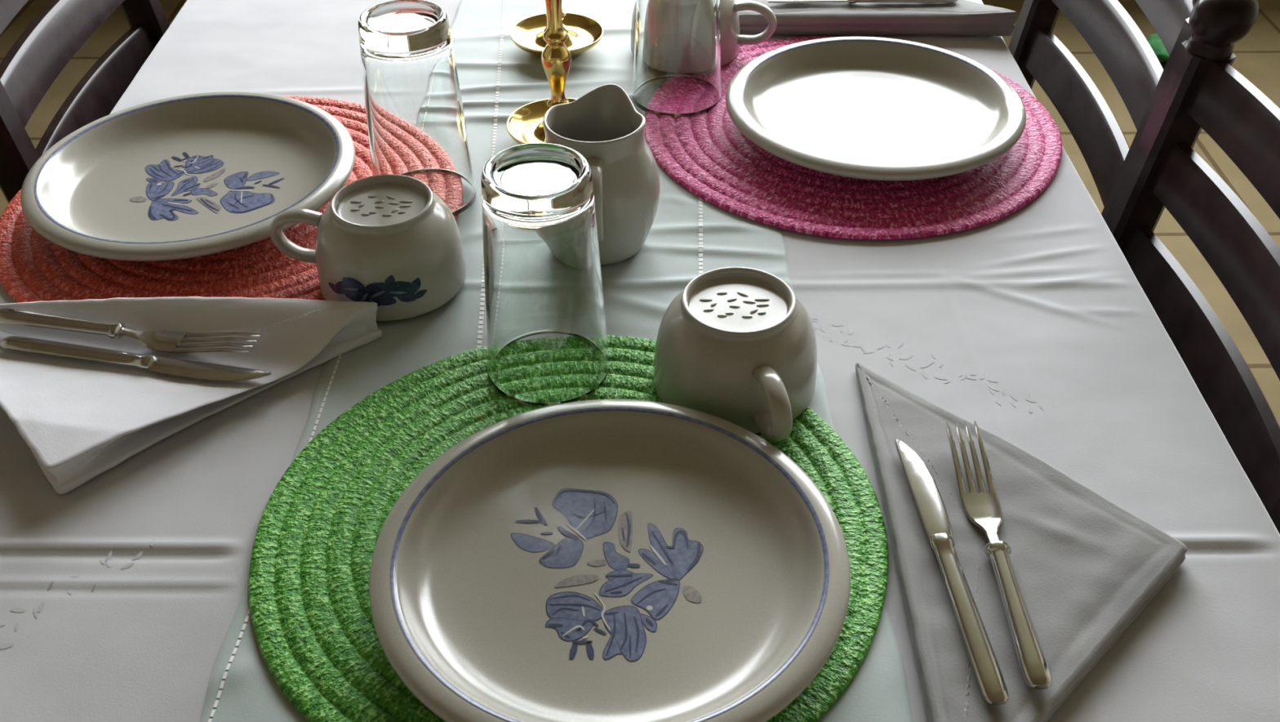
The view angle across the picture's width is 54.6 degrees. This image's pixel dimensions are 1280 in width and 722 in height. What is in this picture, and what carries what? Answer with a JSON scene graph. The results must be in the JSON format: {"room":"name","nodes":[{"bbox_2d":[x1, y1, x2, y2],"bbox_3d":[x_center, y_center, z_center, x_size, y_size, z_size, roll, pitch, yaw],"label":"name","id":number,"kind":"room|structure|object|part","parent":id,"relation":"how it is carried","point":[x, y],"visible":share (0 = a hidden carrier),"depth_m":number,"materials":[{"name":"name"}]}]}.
{"room":"dining room","nodes":[
{"label":"dining room","id":0,"kind":"room"},
{"bbox_2d":[0,0,1279,426],"bbox_3d":[0.005,1.058,0.855,5.800,0.100,6.600,0,39,0],"label":"floor","id":1,"kind":"structure","parent":0,"point":[1257,58],"depth_m":2.81,"materials":[{"name":"beige tile"}]},
{"bbox_2d":[0,0,169,203],"bbox_3d":[-0.382,-0.086,1.459,0.482,0.924,0.418,0,39,0],"label":"chair","id":2,"kind":"object","parent":1,"relation":"on","point":[41,52],"visible":0.22,"depth_m":1.25,"materials":[{"name":"brown wood"}]},
{"bbox_3d":[-0.565,0.051,1.331,0.094,0.874,0.035,0,39,0],"label":"post","id":3,"kind":"part","parent":2,"relation":"part of","materials":[{"name":"brown wood"}]},
{"bbox_3d":[-0.566,-0.182,1.618,0.094,0.874,0.035,0,39,0],"label":"post","id":4,"kind":"part","parent":2,"relation":"part of","materials":[{"name":"brown wood"}]},
{"bbox_2d":[1008,0,1197,219],"bbox_3d":[0.267,-0.076,1.442,0.482,0.924,0.418,0,39,0],"label":"chair","id":5,"kind":"object","parent":1,"relation":"on","point":[1127,57],"visible":0.23,"depth_m":1.25,"materials":[{"name":"brown wood"}]},
{"bbox_3d":[0.450,-0.173,1.601,0.094,0.874,0.035,0,39,0],"label":"post","id":6,"kind":"part","parent":5,"relation":"part of","materials":[{"name":"brown wood"}]},
{"bbox_3d":[0.451,0.059,1.313,0.094,0.874,0.035,0,39,0],"label":"post","id":7,"kind":"part","parent":5,"relation":"part of","materials":[{"name":"brown wood"}]},
{"bbox_2d":[1147,33,1169,62],"bbox_3d":[1.273,-0.748,2.951,0.158,0.063,0.130,0,39,0],"label":"cloth","id":8,"kind":"object","parent":1,"relation":"on","point":[1155,42],"visible":0.16,"depth_m":2.93,"materials":[{"name":"fabric"}]},
{"bbox_2d":[1104,0,1279,533],"bbox_3d":[0.249,0.186,1.118,0.482,0.924,0.418,0,39,0],"label":"chair","id":9,"kind":"object","parent":1,"relation":"on","point":[1202,88],"visible":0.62,"depth_m":0.97,"materials":[{"name":"brown wood"}]},
{"bbox_3d":[0.432,0.088,1.278,0.094,0.874,0.035,0,39,0],"label":"post","id":10,"kind":"part","parent":9,"relation":"part of","materials":[{"name":"brown wood"}]},
{"bbox_3d":[0.434,0.321,0.990,0.094,0.874,0.035,0,39,0],"label":"post","id":11,"kind":"part","parent":9,"relation":"part of","materials":[{"name":"brown wood"}]},
{"bbox_3d":[-0.060,0.044,1.437,0.887,0.746,1.840,0,39,0],"label":"dining table","id":12,"kind":"object","parent":1,"relation":"on","visible":0},
{"bbox_2d":[0,0,1279,721],"bbox_3d":[-0.062,-0.207,1.234,0.936,0.113,1.873,0,39,0],"label":"tablecloth","id":13,"kind":"object","parent":12,"relation":"on","point":[122,590],"visible":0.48,"depth_m":0.82,"materials":[{"name":"white fabric"}]},
{"bbox_2d":[0,296,382,493],"bbox_3d":[-0.357,0.015,0.846,0.336,0.032,0.183,0,39,0],"label":"linen napkin","id":14,"kind":"object","parent":13,"relation":"on","point":[78,419],"visible":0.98,"depth_m":0.86,"materials":[{"name":"white fabric"}]},
{"bbox_2d":[0,307,261,352],"bbox_3d":[-0.368,-0.021,0.884,0.204,0.011,0.023,7,40,9],"label":"fork","id":15,"kind":"object","parent":14,"relation":"on","point":[162,340],"visible":1,"depth_m":0.88,"materials":[{"name":"silver metal"}]},
{"bbox_3d":[-0.419,-0.027,0.892,0.100,0.011,0.015,7,40,9],"label":"handle","id":16,"kind":"part","parent":15,"relation":"part of","materials":[{"name":"silver metal"}]},
{"bbox_2d":[0,335,271,381],"bbox_3d":[-0.355,0.000,0.867,0.202,0.008,0.017,7,40,9],"label":"table knife","id":17,"kind":"object","parent":14,"relation":"on","point":[163,365],"visible":1,"depth_m":0.86,"materials":[{"name":"silver metal"}]},
{"bbox_3d":[-0.396,-0.006,0.875,0.118,0.008,0.014,7,40,9],"label":"handle","id":18,"kind":"part","parent":17,"relation":"part of","materials":[{"name":"silver metal"}]},
{"bbox_3d":[-0.299,0.007,0.858,0.088,0.002,0.017,7,40,9],"label":"blade","id":19,"kind":"part","parent":17,"relation":"part of","materials":[{"name":"silver metal"}]},
{"bbox_2d":[0,95,457,302],"bbox_3d":[-0.344,-0.136,1.055,0.385,0.005,0.385,-2,39,-2],"label":"placemat","id":20,"kind":"object","parent":13,"relation":"on","point":[33,268],"visible":0.32,"depth_m":0.97,"materials":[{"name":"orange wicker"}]},
{"bbox_2d":[20,91,355,261],"bbox_3d":[-0.377,-0.155,1.051,0.270,0.032,0.270,8,40,10],"label":"dinner plate","id":21,"kind":"object","parent":20,"relation":"on","point":[190,175],"visible":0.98,"depth_m":1.06,"materials":[{"name":"grey ceramic"}]},
{"bbox_2d":[357,0,476,214],"bbox_3d":[-0.184,-0.205,1.010,0.086,0.162,0.086,0,39,0],"label":"drinking glass","id":22,"kind":"object","parent":20,"relation":"on","point":[416,126],"visible":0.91,"depth_m":0.98,"materials":[{"name":"clear glass"}]},
{"bbox_2d":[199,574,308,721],"bbox_3d":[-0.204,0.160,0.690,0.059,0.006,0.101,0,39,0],"label":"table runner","id":23,"kind":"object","parent":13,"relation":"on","point":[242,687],"depth_m":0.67,"materials":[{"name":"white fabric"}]},
{"bbox_2d":[290,0,551,463],"bbox_3d":[-0.156,-0.165,1.092,0.141,0.006,0.743,0,39,0],"label":"table runner","id":24,"kind":"object","parent":13,"relation":"on","point":[503,78],"depth_m":1.02,"materials":[{"name":"white fabric"}]},
{"bbox_2d":[269,173,466,320],"bbox_3d":[-0.200,-0.097,0.945,0.135,0.071,0.112,29,47,31],"label":"coffee mug","id":25,"kind":"object","parent":24,"relation":"on","point":[389,241],"visible":0.97,"depth_m":0.91,"materials":[{"name":"beige ceramic"}]},
{"bbox_3d":[-0.262,-0.096,0.948,0.043,0.045,0.014,5,39,6],"label":"handle","id":26,"kind":"part","parent":25,"relation":"part of","materials":[{"name":"white ceramic"}]},
{"bbox_2d":[561,0,795,339],"bbox_3d":[0.016,-0.206,1.142,0.203,0.006,0.614,0,39,0],"label":"table runner","id":27,"kind":"object","parent":13,"relation":"on","point":[689,236],"depth_m":1.01,"materials":[{"name":"white fabric"}]},
{"bbox_2d":[506,0,577,144],"bbox_3d":[-0.073,-0.283,1.072,0.096,0.204,0.096,0,39,0],"label":"candlestick","id":28,"kind":"object","parent":27,"relation":"on","point":[525,125],"visible":0.51,"depth_m":1.09,"materials":[{"name":"gold metal"}]},
{"bbox_3d":[-0.073,-0.210,1.131,0.096,0.018,0.096,0,39,0],"label":"drip dish","id":29,"kind":"part","parent":28,"relation":"part of","materials":[{"name":"gold metal"}]},
{"bbox_3d":[-0.073,-0.276,1.077,0.026,0.164,0.026,0,39,0],"label":"stem","id":30,"kind":"part","parent":28,"relation":"part of","materials":[{"name":"gold metal"}]},
{"bbox_2d":[510,8,603,57],"bbox_3d":[-0.086,-0.406,1.225,0.096,0.204,0.096,-11,40,-13],"label":"candlestick","id":31,"kind":"object","parent":27,"relation":"on","point":[584,33],"visible":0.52,"depth_m":1.29,"materials":[{"name":"gold metal"}]},
{"bbox_3d":[-0.086,-0.400,1.230,0.026,0.164,0.026,-11,40,-13],"label":"stem","id":32,"kind":"part","parent":31,"relation":"part of","materials":[{"name":"gold metal"}]},
{"bbox_2d":[542,84,660,265],"bbox_3d":[-0.039,-0.139,0.966,0.100,0.115,0.115,25,45,28],"label":"pitcher","id":33,"kind":"object","parent":27,"relation":"on","point":[603,125],"visible":0.66,"depth_m":0.95,"materials":[{"name":"white ceramic"}]},
{"bbox_3d":[-0.034,-0.113,0.922,0.014,0.068,0.042,0,39,0],"label":"handle","id":34,"kind":"part","parent":33,"relation":"part of","materials":[{"name":"white ceramic"}]},
{"bbox_2d":[630,0,776,66],"bbox_3d":[0.054,-0.345,1.251,0.112,0.071,0.135,-32,48,-33],"label":"coffee mug","id":35,"kind":"object","parent":27,"relation":"on","point":[731,37],"visible":0.4,"depth_m":1.24,"materials":[{"name":"white ceramic"}]},
{"bbox_3d":[0.116,-0.340,1.247,0.043,0.045,0.014,7,40,9],"label":"handle","id":36,"kind":"part","parent":35,"relation":"part of","materials":[{"name":"white ceramic"}]},
{"bbox_2d":[644,35,1062,239],"bbox_3d":[0.196,-0.221,1.157,0.385,0.005,0.385,-11,40,-12],"label":"placemat","id":37,"kind":"object","parent":13,"relation":"on","point":[706,153],"visible":0.45,"depth_m":1.07,"materials":[{"name":"fabric"}]},
{"bbox_2d":[632,0,721,117],"bbox_3d":[0.035,-0.320,1.151,0.086,0.162,0.086,0,39,0],"label":"drinking glass","id":38,"kind":"object","parent":37,"relation":"on","point":[677,64],"visible":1,"depth_m":1.14,"materials":[{"name":"clear glass"}]},
{"bbox_2d":[725,35,1026,180],"bbox_3d":[0.214,-0.229,1.138,0.270,0.032,0.270,-8,40,-10],"label":"dinner plate","id":39,"kind":"object","parent":37,"relation":"on","point":[866,108],"visible":1,"depth_m":1.15,"materials":[{"name":"white ceramic"}]},
{"bbox_2d":[816,604,913,721],"bbox_3d":[0.118,0.166,0.680,0.052,0.006,0.078,0,39,0],"label":"table runner","id":40,"kind":"object","parent":13,"relation":"on","point":[878,691],"depth_m":0.67,"materials":[{"name":"white fabric"}]},
{"bbox_2d":[248,334,888,721],"bbox_3d":[-0.042,0.102,0.759,0.385,0.005,0.385,-7,39,-9],"label":"placemat","id":41,"kind":"object","parent":40,"relation":"on","point":[319,527],"visible":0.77,"depth_m":0.76,"materials":[{"name":"green fabric"}]},
{"bbox_2d":[480,142,609,405],"bbox_3d":[-0.065,-0.058,0.828,0.086,0.162,0.086,0,39,0],"label":"drinking glass","id":42,"kind":"object","parent":41,"relation":"on","point":[547,342],"visible":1,"depth_m":0.80,"materials":[{"name":"clear glass"}]},
{"bbox_2d":[368,399,850,721],"bbox_3d":[-0.017,0.119,0.710,0.270,0.032,0.270,8,40,10],"label":"dinner plate","id":43,"kind":"object","parent":41,"relation":"on","point":[597,560],"visible":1,"depth_m":0.71,"materials":[{"name":"grey ceramic"}]},
{"bbox_2d":[653,266,817,441],"bbox_3d":[0.062,-0.007,0.833,0.112,0.071,0.134,12,41,15],"label":"coffee mug","id":44,"kind":"object","parent":41,"relation":"on","point":[737,345],"visible":0.96,"depth_m":0.81,"materials":[{"name":"white ceramic"}]},
{"bbox_3d":[0.084,0.031,0.789,0.014,0.045,0.043,-10,40,-12],"label":"handle","id":45,"kind":"part","parent":44,"relation":"part of","materials":[{"name":"white ceramic"}]},
{"bbox_2d":[737,0,1016,35],"bbox_3d":[0.234,-0.407,1.369,0.324,0.027,0.177,0,39,0],"label":"linen napkin","id":46,"kind":"object","parent":13,"relation":"on","point":[961,17],"visible":0.82,"depth_m":1.30,"materials":[{"name":"white fabric"}]},
{"bbox_2d":[767,0,957,3],"bbox_3d":[0.237,-0.386,1.321,0.202,0.008,0.017,0,39,0],"label":"table knife","id":47,"kind":"object","parent":46,"relation":"on","point":[768,1],"visible":1,"depth_m":1.31,"materials":[{"name":"silver metal"}]},
{"bbox_3d":[0.179,-0.386,1.321,0.088,0.002,0.017,0,39,0],"label":"blade","id":48,"kind":"part","parent":47,"relation":"part of","materials":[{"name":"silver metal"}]},
{"bbox_3d":[0.279,-0.386,1.320,0.118,0.008,0.014,0,39,0],"label":"handle","id":49,"kind":"part","parent":47,"relation":"part of","materials":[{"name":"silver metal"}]},
{"bbox_2d":[855,362,1186,721],"bbox_3d":[0.238,0.111,0.740,0.177,0.012,0.360,0,39,0],"label":"linen napkin","id":50,"kind":"object","parent":13,"relation":"on","point":[1086,566],"visible":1,"depth_m":0.72,"materials":[{"name":"white fabric"}]},
{"bbox_2d":[894,438,1008,705],"bbox_3d":[0.179,0.114,0.721,0.017,0.008,0.202,-3,39,-3],"label":"table knife","id":51,"kind":"object","parent":50,"relation":"on","point":[929,502],"visible":1,"depth_m":0.71,"materials":[{"name":"silver metal"}]},
{"bbox_3d":[0.175,0.078,0.765,0.017,0.002,0.088,-3,39,-3],"label":"blade","id":52,"kind":"part","parent":51,"relation":"part of","materials":[{"name":"silver metal"}]},
{"bbox_3d":[0.181,0.140,0.688,0.014,0.008,0.118,-3,39,-3],"label":"handle","id":53,"kind":"part","parent":51,"relation":"part of","materials":[{"name":"silver metal"}]},
{"bbox_2d":[945,420,1052,689],"bbox_3d":[0.209,0.107,0.727,0.023,0.011,0.204,0,39,0],"label":"fork","id":54,"kind":"object","parent":50,"relation":"on","point":[982,508],"visible":1,"depth_m":0.72,"materials":[{"name":"silver metal"}]},
{"bbox_3d":[0.209,0.140,0.687,0.015,0.011,0.100,0,39,0],"label":"handle","id":55,"kind":"part","parent":54,"relation":"part of","materials":[{"name":"silver metal"}]}
]}

